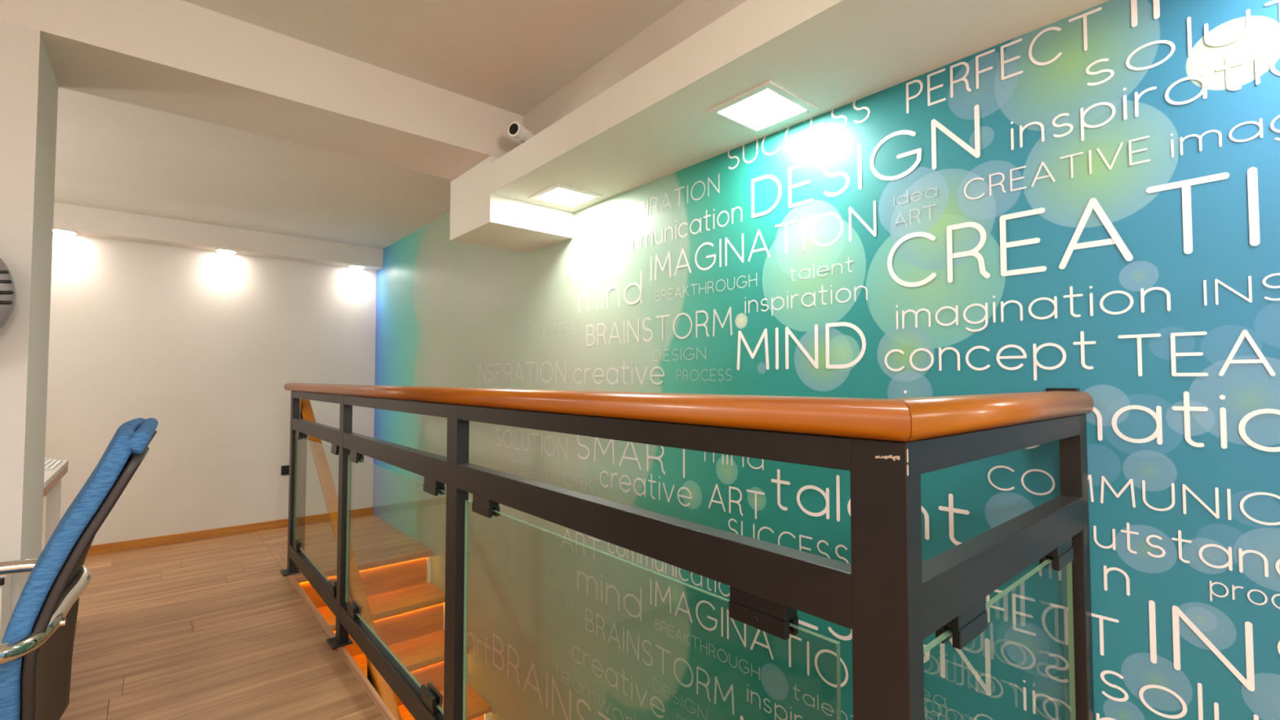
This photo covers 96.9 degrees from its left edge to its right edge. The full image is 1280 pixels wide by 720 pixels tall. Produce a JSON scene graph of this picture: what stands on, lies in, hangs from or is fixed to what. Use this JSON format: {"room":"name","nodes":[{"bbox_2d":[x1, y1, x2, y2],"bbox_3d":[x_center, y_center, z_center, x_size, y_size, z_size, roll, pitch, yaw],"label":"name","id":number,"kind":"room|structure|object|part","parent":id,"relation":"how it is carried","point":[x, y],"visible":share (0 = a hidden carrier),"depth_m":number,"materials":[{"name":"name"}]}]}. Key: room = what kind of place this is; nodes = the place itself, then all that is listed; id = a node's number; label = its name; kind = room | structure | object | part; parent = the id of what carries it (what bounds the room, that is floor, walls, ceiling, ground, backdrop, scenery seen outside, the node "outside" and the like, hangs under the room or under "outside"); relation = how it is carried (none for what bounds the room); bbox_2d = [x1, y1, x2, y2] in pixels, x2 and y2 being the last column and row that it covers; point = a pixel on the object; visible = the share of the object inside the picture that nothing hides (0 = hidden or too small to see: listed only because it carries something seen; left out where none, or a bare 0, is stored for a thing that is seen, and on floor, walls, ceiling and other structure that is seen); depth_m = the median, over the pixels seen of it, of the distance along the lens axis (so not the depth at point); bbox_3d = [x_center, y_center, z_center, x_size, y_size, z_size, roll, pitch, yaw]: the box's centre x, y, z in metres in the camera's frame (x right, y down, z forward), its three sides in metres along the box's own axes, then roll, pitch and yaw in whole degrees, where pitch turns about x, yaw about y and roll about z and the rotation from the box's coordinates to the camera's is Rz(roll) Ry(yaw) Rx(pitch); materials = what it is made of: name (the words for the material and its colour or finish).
{"room":"office stair landing","nodes":[
{"label":"office stair landing","id":0,"kind":"room"},
{"bbox_2d":[0,19,57,618],"bbox_3d":[-2.622,0.135,0.716,2.564,2.000,0.369,2,-3,-41],"label":"wall","id":1,"kind":"structure","parent":0,"point":[28,86],"depth_m":1.42,"materials":[{"name":"beige paint"}]},
{"bbox_2d":[0,257,16,328],"bbox_3d":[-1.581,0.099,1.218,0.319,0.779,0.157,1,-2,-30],"label":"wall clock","id":2,"kind":"object","parent":1,"relation":"attached to","point":[7,287],"visible":1,"depth_m":1.30,"materials":[{"name":"grey plastic"}]},
{"bbox_2d":[0,0,522,180],"bbox_3d":[-2.004,-1.002,1.286,4.192,0.312,0.369,2,-3,-41],"label":"beam","id":3,"kind":"structure","parent":1,"relation":"attached to","point":[178,57],"depth_m":1.80,"materials":[{"name":"beige paint"}]},
{"bbox_2d":[41,232,376,551],"bbox_3d":[-3.821,0.113,3.362,4.192,2.400,0.150,2,-3,-41],"label":"wall","id":4,"kind":"structure","parent":0,"point":[206,345],"depth_m":3.92,"materials":[{"name":"beige paint"}]},
{"bbox_2d":[53,228,77,234],"bbox_3d":[-3.510,-0.780,3.452,0.124,0.009,0.124,2,-3,-41],"label":"recessed light","id":5,"kind":"object","parent":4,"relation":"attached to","point":[55,230],"visible":0.79,"depth_m":3.45,"materials":[{"name":"white plastic"}]},
{"bbox_2d":[53,202,382,270],"bbox_3d":[-3.717,-0.866,3.275,4.192,0.150,0.167,2,-3,-41],"label":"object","id":6,"kind":"structure","parent":4,"relation":"attached to","point":[86,221],"depth_m":3.85,"materials":[{"name":"beige paint"}]},
{"bbox_2d":[215,248,236,253],"bbox_3d":[-2.900,-0.762,3.977,0.124,0.009,0.124,2,-3,-41],"label":"recessed light","id":7,"kind":"object","parent":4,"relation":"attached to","point":[223,251],"visible":1,"depth_m":3.96,"materials":[{"name":"white plastic"}]},
{"bbox_2d":[86,506,373,555],"bbox_3d":[-3.768,1.181,3.263,4.191,0.058,0.014,2,-3,-41],"label":"baseboard","id":8,"kind":"structure","parent":4,"relation":"attached to","point":[199,535],"depth_m":3.91,"materials":[{"name":"brown wood"}]},
{"bbox_2d":[280,465,288,475],"bbox_3d":[-2.648,0.824,4.238,0.055,0.070,0.016,2,-3,-41],"label":"wall socket","id":9,"kind":"object","parent":4,"relation":"attached to","point":[285,468],"visible":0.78,"depth_m":4.23,"materials":[{"name":"black plastic"}]},
{"bbox_2d":[347,264,365,268],"bbox_3d":[-2.259,-0.743,4.527,0.124,0.009,0.124,2,-3,-41],"label":"recessed light","id":10,"kind":"object","parent":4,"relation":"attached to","point":[354,266],"visible":1,"depth_m":4.50,"materials":[{"name":"white plastic"}]},
{"bbox_2d":[59,514,432,719],"bbox_3d":[-1.436,1.217,0.549,4.192,0.204,7.167,2,-3,-41],"label":"floor","id":11,"kind":"structure","parent":0,"point":[208,628],"depth_m":2.42,"materials":[{"name":"brown wood"}]},
{"bbox_2d":[0,573,12,644],"bbox_3d":[-1.955,0.804,0.910,1.258,0.652,0.141,2,-3,-41],"label":"base cabinet","id":12,"kind":"object","parent":11,"relation":"on","point":[6,580],"visible":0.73,"depth_m":1.31,"materials":[{"name":"beige"}]},
{"bbox_2d":[43,459,68,546],"bbox_3d":[-2.809,0.790,1.805,1.328,0.742,0.720,2,-3,-41],"label":"desk","id":13,"kind":"object","parent":11,"relation":"on","point":[52,478],"visible":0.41,"depth_m":2.42,"materials":[{"name":"beige wood"}]},
{"bbox_2d":[44,460,62,470],"bbox_3d":[-2.511,0.433,2.285,0.230,0.004,0.320,2,-3,-41],"label":"paper sheet","id":14,"kind":"object","parent":13,"relation":"on","point":[52,466],"visible":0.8,"depth_m":2.32,"materials":[{"name":"white paper"}]},
{"bbox_2d":[44,459,57,468],"bbox_3d":[-2.526,0.429,2.282,0.227,0.004,0.315,2,-3,-41],"label":"paper sheet","id":15,"kind":"object","parent":14,"relation":"on","point":[47,465],"visible":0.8,"depth_m":2.34,"materials":[{"name":"white paper"}]},
{"bbox_2d":[44,458,52,465],"bbox_3d":[-2.541,0.424,2.279,0.224,0.004,0.310,2,-3,-41],"label":"paper sheet","id":16,"kind":"object","parent":15,"relation":"on","point":[47,460],"visible":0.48,"depth_m":2.40,"materials":[{"name":"white paper"}]},
{"bbox_3d":[-2.530,0.822,2.440,0.040,0.722,0.040,2,-3,-41],"label":"leg","id":17,"kind":"part","parent":13,"relation":"part of","materials":[{"name":"white wood"}]},
{"bbox_2d":[0,417,158,719],"bbox_3d":[-1.122,0.615,0.782,0.679,1.022,0.569,2,-3,-41],"label":"office chair","id":18,"kind":"object","parent":11,"relation":"on","point":[37,645],"visible":1,"depth_m":0.80,"materials":[{"name":"blue fabric"}]},
{"bbox_3d":[-0.853,1.169,1.891,0.027,0.015,3.342,2,-3,-41],"label":"edge trim","id":19,"kind":"part","parent":11,"relation":"part of","materials":[{"name":"brown wood"}]},
{"bbox_3d":[-1.651,1.231,3.405,0.794,0.038,0.064,2,-3,-41],"label":"edge trim","id":20,"kind":"part","parent":11,"relation":"part of","materials":[{"name":"brown wood"}]},
{"bbox_2d":[280,382,1093,719],"bbox_3d":[-0.617,0.634,2.209,0.811,1.083,3.675,2,-3,-41],"label":"stair railing","id":21,"kind":"object","parent":11,"relation":"on","point":[891,600],"visible":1,"depth_m":0.83,"materials":[{"name":"brown metal"}]},
{"bbox_3d":[-1.989,1.203,3.222,0.077,0.008,0.102,2,-3,-41],"label":"plate","id":22,"kind":"part","parent":21,"relation":"part of","materials":[{"name":"brown metal"}]},
{"bbox_3d":[-1.982,0.694,3.245,0.035,1.033,0.062,2,-3,-41],"label":"post","id":23,"kind":"part","parent":21,"relation":"part of","materials":[{"name":"brown metal"}]},
{"bbox_3d":[-1.614,0.710,2.817,0.008,0.600,1.012,2,-3,-41],"label":"glass panel","id":24,"kind":"part","parent":21,"relation":"part of","materials":[{"name":"green"}]},
{"bbox_3d":[-1.614,1.063,2.805,0.034,0.068,1.066,2,-3,-41],"label":"rail","id":25,"kind":"part","parent":21,"relation":"part of","materials":[{"name":"brown metal"}]},
{"bbox_3d":[-1.614,0.349,2.829,0.034,0.063,1.066,2,-3,-41],"label":"rail","id":26,"kind":"part","parent":21,"relation":"part of","materials":[{"name":"brown metal"}]},
{"bbox_3d":[-1.614,0.182,2.835,0.034,0.038,1.066,2,-3,-41],"label":"rail","id":27,"kind":"part","parent":21,"relation":"part of","materials":[{"name":"brown metal"}]},
{"bbox_3d":[-1.253,1.174,2.367,0.077,0.008,0.102,2,-3,-41],"label":"plate","id":28,"kind":"part","parent":21,"relation":"part of","materials":[{"name":"brown metal"}]},
{"bbox_3d":[-1.246,0.665,2.390,0.035,1.033,0.062,2,-3,-41],"label":"post","id":29,"kind":"part","parent":21,"relation":"part of","materials":[{"name":"brown metal"}]},
{"bbox_3d":[-0.869,1.034,1.938,0.034,0.068,1.097,2,-3,-41],"label":"rail","id":30,"kind":"part","parent":21,"relation":"part of","materials":[{"name":"brown metal"}]},
{"bbox_3d":[-0.868,0.320,1.962,0.034,0.063,1.097,2,-3,-41],"label":"rail","id":31,"kind":"part","parent":21,"relation":"part of","materials":[{"name":"brown metal"}]},
{"bbox_3d":[-0.868,0.153,1.968,0.034,0.038,1.097,2,-3,-41],"label":"rail","id":32,"kind":"part","parent":21,"relation":"part of","materials":[{"name":"brown metal"}]},
{"bbox_3d":[-0.869,0.680,1.950,0.008,0.600,1.043,2,-3,-41],"label":"glass panel","id":33,"kind":"part","parent":21,"relation":"part of","materials":[{"name":"green"}]},
{"bbox_3d":[-0.490,0.635,1.511,0.035,1.033,0.065,2,-3,-41],"label":"post","id":34,"kind":"part","parent":21,"relation":"part of","materials":[{"name":"brown metal"}]},
{"bbox_3d":[-0.888,0.112,1.999,0.072,0.044,3.666,2,-3,-41],"label":"handrail","id":35,"kind":"part","parent":21,"relation":"part of","materials":[{"name":"brown wood"}]},
{"bbox_3d":[-0.107,0.651,1.065,0.008,0.600,1.054,2,-3,-41],"label":"glass panel","id":36,"kind":"part","parent":21,"relation":"part of","materials":[{"name":"green"}]},
{"bbox_3d":[-0.107,0.123,1.083,0.034,0.038,1.108,2,-3,-41],"label":"rail","id":37,"kind":"part","parent":21,"relation":"part of","materials":[{"name":"brown metal"}]},
{"bbox_3d":[-0.107,0.290,1.078,0.034,0.063,1.108,2,-3,-41],"label":"rail","id":38,"kind":"part","parent":21,"relation":"part of","materials":[{"name":"brown metal"}]},
{"bbox_3d":[0.275,0.605,0.622,0.035,1.033,0.065,2,-3,-41],"label":"post","id":39,"kind":"part","parent":21,"relation":"part of","materials":[{"name":"brown metal"}]},
{"bbox_3d":[0.557,0.075,0.872,0.791,0.044,0.072,2,-3,-41],"label":"handrail","id":40,"kind":"part","parent":21,"relation":"part of","materials":[{"name":"brown wood"}]},
{"bbox_3d":[0.563,0.644,0.849,0.646,0.600,0.008,2,-3,-41],"label":"glass panel","id":41,"kind":"part","parent":21,"relation":"part of","materials":[{"name":"green"}]},
{"bbox_3d":[0.564,0.116,0.867,0.700,0.038,0.033,2,-3,-41],"label":"rail","id":42,"kind":"part","parent":21,"relation":"part of","materials":[{"name":"brown metal"}]},
{"bbox_3d":[0.564,0.284,0.861,0.700,0.061,0.033,2,-3,-41],"label":"rail","id":43,"kind":"part","parent":21,"relation":"part of","materials":[{"name":"brown metal"}]},
{"bbox_3d":[0.846,0.622,1.093,0.045,1.033,0.035,2,-3,-41],"label":"post","id":44,"kind":"part","parent":21,"relation":"part of","materials":[{"name":"brown metal"}]},
{"bbox_2d":[53,87,453,248],"bbox_3d":[-2.948,-1.046,2.386,4.192,0.150,2.527,2,-3,-41],"label":"ceiling","id":45,"kind":"structure","parent":0,"point":[111,154],"depth_m":2.98,"materials":[{"name":"paint"}]},
{"bbox_2d":[182,0,685,115],"bbox_3d":[-0.491,-1.182,-0.468,4.192,0.150,4.271,2,-3,-41],"label":"ceiling","id":46,"kind":"structure","parent":0,"point":[511,55],"depth_m":1.79,"materials":[{"name":"paint"}]},
{"bbox_2d":[449,0,1109,253],"bbox_3d":[0.819,-0.825,0.910,0.393,0.468,4.670,2,-3,-41],"label":"soffit","id":47,"kind":"structure","parent":0,"point":[637,117],"depth_m":1.53,"materials":[{"name":"white paint"}]},
{"bbox_2d":[507,121,533,142],"bbox_3d":[-0.439,-0.841,2.192,0.070,0.088,0.187,-1,-2,16],"label":"security camera","id":48,"kind":"object","parent":47,"relation":"attached to","point":[515,130],"visible":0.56,"depth_m":2.12,"materials":[{"name":"white plastic"}]},
{"bbox_2d":[507,121,525,139],"bbox_3d":[-0.462,-0.858,2.125,0.057,0.057,0.035,-1,-2,27],"label":"hood","id":49,"kind":"object","parent":48,"relation":"attached to","point":[515,130],"depth_m":2.11,"materials":[{"name":"white plastic"}]},
{"bbox_2d":[528,183,602,208],"bbox_3d":[-0.299,-0.655,2.279,0.217,0.006,0.210,2,-3,-41],"label":"recessed light","id":50,"kind":"object","parent":47,"relation":"attached to","point":[558,194],"visible":1,"depth_m":2.27,"materials":[{"name":"white plastic"}]},
{"bbox_2d":[536,187,594,206],"bbox_3d":[-0.299,-0.655,2.279,0.173,0.004,0.166,2,-3,-41],"label":"diffuser","id":51,"kind":"object","parent":50,"relation":"attached to","point":[564,197],"depth_m":2.28,"materials":[{"name":"white plastic"}]},
{"bbox_2d":[706,80,817,134],"bbox_3d":[0.332,-0.680,1.545,0.217,0.006,0.210,2,-3,-41],"label":"recessed light","id":52,"kind":"object","parent":47,"relation":"attached to","point":[766,106],"visible":1,"depth_m":1.53,"materials":[{"name":"white plastic"}]},
{"bbox_2d":[718,88,805,130],"bbox_3d":[0.332,-0.680,1.545,0.173,0.004,0.166,2,-3,-41],"label":"diffuser","id":53,"kind":"object","parent":52,"relation":"attached to","point":[762,109],"depth_m":1.54,"materials":[{"name":"white plastic"}]},
{"bbox_2d":[373,0,1279,719],"bbox_3d":[0.209,1.268,1.963,0.152,4.800,7.167,2,-3,-41],"label":"wall","id":54,"kind":"structure","parent":0,"point":[1088,201],"depth_m":1.32,"materials":[{"name":"teal paint"}]},
{"bbox_3d":[-0.601,3.721,2.022,0.892,0.100,3.342,2,-3,-41],"label":"floor","id":55,"kind":"structure","parent":0,"visible":0},
{"bbox_2d":[298,556,490,719],"bbox_3d":[-0.631,2.424,2.199,0.763,2.424,3.132,2,-3,-41],"label":"staircase","id":56,"kind":"structure","parent":55,"relation":"on","point":[407,610],"depth_m":3.27,"materials":[{"name":"orange wood"}]},
{"bbox_2d":[296,399,401,719],"bbox_3d":[-1.058,1.607,2.229,0.053,2.830,2.840,2,-3,-41],"label":"stair handrail","id":57,"kind":"object","parent":56,"relation":"on","point":[357,592],"visible":0.48,"depth_m":2.80,"materials":[{"name":"wood"}]},
{"bbox_3d":[-1.976,0.740,3.316,0.035,0.945,0.040,2,-3,-41],"label":"newel post","id":58,"kind":"part","parent":57,"relation":"part of","materials":[{"name":"brown metal"}]}
]}

